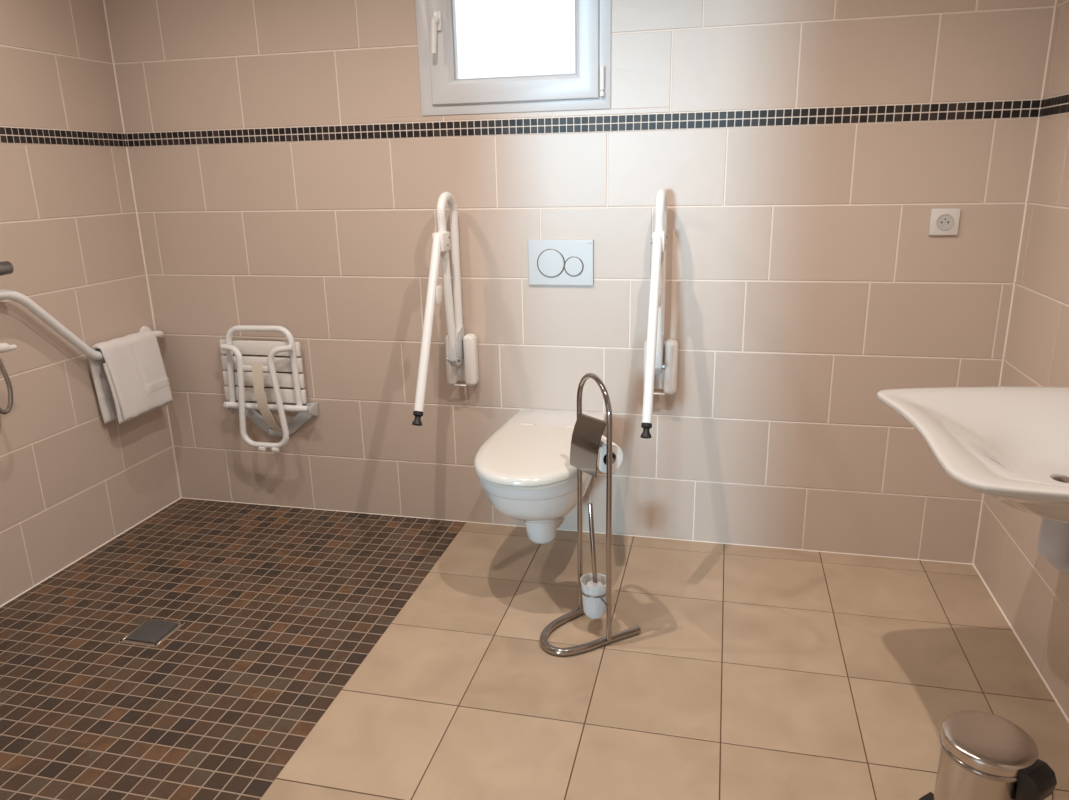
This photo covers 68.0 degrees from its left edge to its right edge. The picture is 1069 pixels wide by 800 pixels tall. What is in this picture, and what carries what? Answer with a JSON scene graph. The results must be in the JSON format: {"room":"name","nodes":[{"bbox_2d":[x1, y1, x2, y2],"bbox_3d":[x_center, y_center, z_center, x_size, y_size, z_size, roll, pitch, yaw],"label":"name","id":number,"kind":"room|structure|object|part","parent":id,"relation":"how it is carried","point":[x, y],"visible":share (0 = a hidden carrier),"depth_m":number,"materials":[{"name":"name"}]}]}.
{"room":"accessible bathroom","nodes":[
{"label":"accessible bathroom","id":0,"kind":"room"},
{"bbox_2d":[0,0,179,605],"bbox_3d":[-2.145,-0.253,1.609,0.220,2.460,3.572,3,17,13],"label":"wall","id":1,"kind":"structure","parent":0,"point":[72,481],"depth_m":2.90,"materials":[{"name":"beige tile"}]},
{"bbox_2d":[0,261,13,275],"bbox_3d":[-1.776,-0.392,2.451,0.101,0.060,0.305,3,17,13],"label":"shower mixer","id":2,"kind":"object","parent":1,"relation":"attached to","point":[6,268],"visible":1,"depth_m":2.56,"materials":[{"name":"silver metal"}]},
{"bbox_2d":[0,359,12,414],"bbox_3d":[-1.742,-0.158,2.512,0.019,0.440,0.127,3,17,16],"label":"shower hose","id":3,"kind":"object","parent":2,"relation":"hanging from","point":[7,410],"visible":1,"depth_m":2.59,"materials":[{"name":"silver metal"}]},
{"bbox_2d":[0,343,16,352],"bbox_3d":[-1.759,-0.178,2.576,0.096,0.052,0.099,3,17,13],"label":"holder","id":4,"kind":"object","parent":1,"relation":"attached to","point":[4,347],"visible":1,"depth_m":2.57,"materials":[{"name":"white plastic"}]},
{"bbox_2d":[0,127,125,146],"bbox_3d":[-2.020,-0.576,1.600,0.005,0.052,3.350,3,17,13],"label":"trim","id":5,"kind":"structure","parent":1,"relation":"attached to","point":[15,135],"depth_m":2.85,"materials":[{"name":"tile"}]},
{"bbox_2d":[0,289,163,359],"bbox_3d":[-1.709,-0.275,2.833,0.068,0.344,1.037,3,17,13],"label":"grab rail","id":6,"kind":"object","parent":1,"relation":"attached to","point":[29,304],"visible":0.72,"depth_m":2.79,"materials":[{"name":"white"}]},
{"bbox_2d":[88,330,172,423],"bbox_3d":[-1.606,-0.096,3.163,0.110,0.318,0.312,3,17,13],"label":"towel","id":7,"kind":"object","parent":6,"relation":"hanging from","point":[131,381],"visible":0.99,"depth_m":3.11,"materials":[{"name":"white fabric"}]},
{"bbox_2d":[0,498,1068,799],"bbox_3d":[-0.558,1.224,1.028,3.705,0.120,5.170,3,17,13],"label":"floor","id":8,"kind":"structure","parent":0,"point":[750,672],"depth_m":2.30,"materials":[{"name":"beige tile"}]},
{"bbox_2d":[120,618,182,645],"bbox_3d":[-1.220,0.740,2.532,0.132,0.009,0.132,3,17,13],"label":"shower drain","id":9,"kind":"object","parent":8,"relation":"on","point":[153,631],"visible":1,"depth_m":2.52,"materials":[{"name":"silver metal"}]},
{"bbox_2d":[539,373,640,655],"bbox_3d":[0.140,0.332,2.349,0.296,0.831,0.218,-13,20,-34],"label":"toilet paper stand","id":10,"kind":"object","parent":8,"relation":"on","point":[587,433],"visible":0.88,"depth_m":2.35,"materials":[{"name":"silver metal"}]},
{"bbox_2d":[580,573,605,618],"bbox_3d":[0.186,0.612,2.455,0.090,0.122,0.090,3,17,13],"label":"cup","id":11,"kind":"object","parent":10,"relation":"in","point":[594,608],"visible":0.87,"depth_m":2.43,"materials":[{"name":"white glass"}]},
{"bbox_2d":[587,502,602,586],"bbox_3d":[0.183,0.485,2.418,0.059,0.366,0.058,3,17,13],"label":"toilet brush","id":12,"kind":"object","parent":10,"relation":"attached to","point":[593,583],"visible":0.57,"depth_m":2.40,"materials":[{"name":"silver metal"}]},
{"bbox_3d":[0.178,0.454,2.411,0.033,0.303,0.015,4,17,16],"label":"handle","id":13,"kind":"part","parent":12,"relation":"part of","materials":[{"name":"silver metal"}]},
{"bbox_2d":[597,435,622,472],"bbox_3d":[0.197,0.155,2.306,0.089,0.089,0.098,-7,17,-19],"label":"toilet roll","id":14,"kind":"object","parent":10,"relation":"on","point":[617,454],"visible":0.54,"depth_m":2.26,"materials":[{"name":"white"}]},
{"bbox_2d":[919,711,1056,799],"bbox_3d":[0.941,0.814,1.649,0.206,0.260,0.215,3,17,13],"label":"pedal bin","id":15,"kind":"object","parent":8,"relation":"on","point":[983,756],"visible":1,"depth_m":1.59,"materials":[{"name":"silver metal"}]},
{"bbox_3d":[0.932,0.700,1.626,0.174,0.028,0.174,3,17,13],"label":"lid","id":16,"kind":"part","parent":15,"relation":"part of","materials":[{"name":"silver metal"}]},
{"bbox_2d":[104,0,1054,562],"bbox_3d":[-0.012,-0.695,2.980,3.705,2.460,0.220,3,17,13],"label":"wall","id":17,"kind":"structure","parent":0,"point":[807,280],"depth_m":2.88,"materials":[{"name":"beige tile"}]},
{"bbox_2d":[220,325,318,451],"bbox_3d":[-1.109,-0.051,3.263,0.409,0.520,0.111,3,17,13],"label":"folding shower seat","id":18,"kind":"object","parent":17,"relation":"attached to","point":[263,369],"visible":1,"depth_m":3.25,"materials":[{"name":"white"}]},
{"bbox_3d":[-1.119,-0.135,3.245,0.335,0.348,0.024,3,17,13],"label":"seat frame","id":19,"kind":"part","parent":18,"relation":"part of","materials":[{"name":"white"}]},
{"bbox_2d":[412,192,478,425],"bbox_3d":[-0.338,-0.337,2.766,0.120,0.747,0.525,3,17,13],"label":"support arm","id":20,"kind":"object","parent":17,"relation":"attached to","point":[461,350],"visible":1,"depth_m":2.88,"materials":[{"name":"white plastic"}]},
{"bbox_3d":[-0.362,-0.263,2.699,0.034,0.570,0.308,3,17,13],"label":"support leg","id":21,"kind":"part","parent":20,"relation":"part of","materials":[{"name":"white"}]},
{"bbox_2d":[415,0,610,115],"bbox_3d":[-0.081,-1.319,2.690,0.685,0.647,0.128,3,17,13],"label":"window","id":22,"kind":"structure","parent":17,"relation":"in","point":[442,92],"depth_m":2.74,"materials":[{"name":"white plastic"}]},
{"bbox_3d":[-0.339,-1.266,2.729,0.028,0.140,0.052,3,17,13],"label":"handle","id":23,"kind":"part","parent":22,"relation":"part of","materials":[{"name":"white"}]},
{"bbox_2d":[0,497,1068,722],"bbox_3d":[-0.400,0.975,1.655,3.265,0.004,3.350,3,17,13],"label":"trim","id":24,"kind":"structure","parent":17,"relation":"attached to","point":[988,589],"depth_m":2.99,"materials":[{"name":"white tile"}]},
{"bbox_2d":[474,409,605,543],"bbox_3d":[0.026,0.310,2.761,0.386,0.371,0.720,3,17,13],"label":"toilet","id":25,"kind":"object","parent":17,"relation":"attached to","point":[524,470],"visible":0.81,"depth_m":2.53,"materials":[{"name":"white"}]},
{"bbox_3d":[-0.001,0.176,2.619,0.386,0.027,0.517,3,17,13],"label":"lid","id":26,"kind":"part","parent":25,"relation":"part of","materials":[{"name":"white plastic"}]},
{"bbox_2d":[528,240,593,285],"bbox_3d":[0.095,-0.500,2.885,0.242,0.165,0.014,3,17,13],"label":"flush plate","id":27,"kind":"object","parent":17,"relation":"attached to","point":[550,262],"visible":1,"depth_m":2.88,"materials":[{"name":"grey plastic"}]},
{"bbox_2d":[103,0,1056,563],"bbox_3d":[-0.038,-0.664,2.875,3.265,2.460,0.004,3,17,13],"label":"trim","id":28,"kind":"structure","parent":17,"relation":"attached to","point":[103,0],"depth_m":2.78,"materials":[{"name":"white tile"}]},
{"bbox_2d":[125,99,1040,146],"bbox_3d":[-0.044,-0.963,2.791,3.265,0.052,0.005,3,17,13],"label":"trim","id":29,"kind":"structure","parent":17,"relation":"attached to","point":[1013,108],"depth_m":2.72,"materials":[{"name":"tile"}]},
{"bbox_2d":[640,188,677,438],"bbox_3d":[0.400,-0.302,2.593,0.120,0.747,0.525,3,17,13],"label":"support arm","id":30,"kind":"object","parent":17,"relation":"attached to","point":[660,357],"visible":1,"depth_m":2.58,"materials":[{"name":"white"}]},
{"bbox_3d":[0.375,-0.228,2.526,0.034,0.570,0.308,3,17,13],"label":"support leg","id":31,"kind":"part","parent":30,"relation":"part of","materials":[{"name":"white"}]},
{"bbox_2d":[928,208,960,234],"bbox_3d":[1.323,-0.575,2.558,0.086,0.084,0.014,3,17,13],"label":"wall socket","id":32,"kind":"object","parent":17,"relation":"attached to","point":[944,221],"visible":1,"depth_m":2.56,"materials":[{"name":"white"}]},
{"bbox_2d":[974,0,1068,718],"bbox_3d":[1.245,-0.096,0.815,0.220,2.460,3.572,3,17,13],"label":"wall","id":33,"kind":"structure","parent":0,"point":[1033,594],"depth_m":2.33,"materials":[{"name":"beige tile"}]},
{"bbox_2d":[877,386,1068,575],"bbox_3d":[1.048,0.208,1.697,0.536,0.329,0.770,3,17,13],"label":"washbasin","id":34,"kind":"object","parent":33,"relation":"attached to","point":[1009,444],"visible":1,"depth_m":1.75,"materials":[{"name":"white ceramic"}]},
{"bbox_2d":[1039,94,1068,116],"bbox_3d":[1.157,-0.429,0.855,0.005,0.052,3.350,3,17,13],"label":"trim","id":35,"kind":"structure","parent":33,"relation":"attached to","point":[1056,105],"depth_m":2.31,"materials":[{"name":"tile"}]}
]}

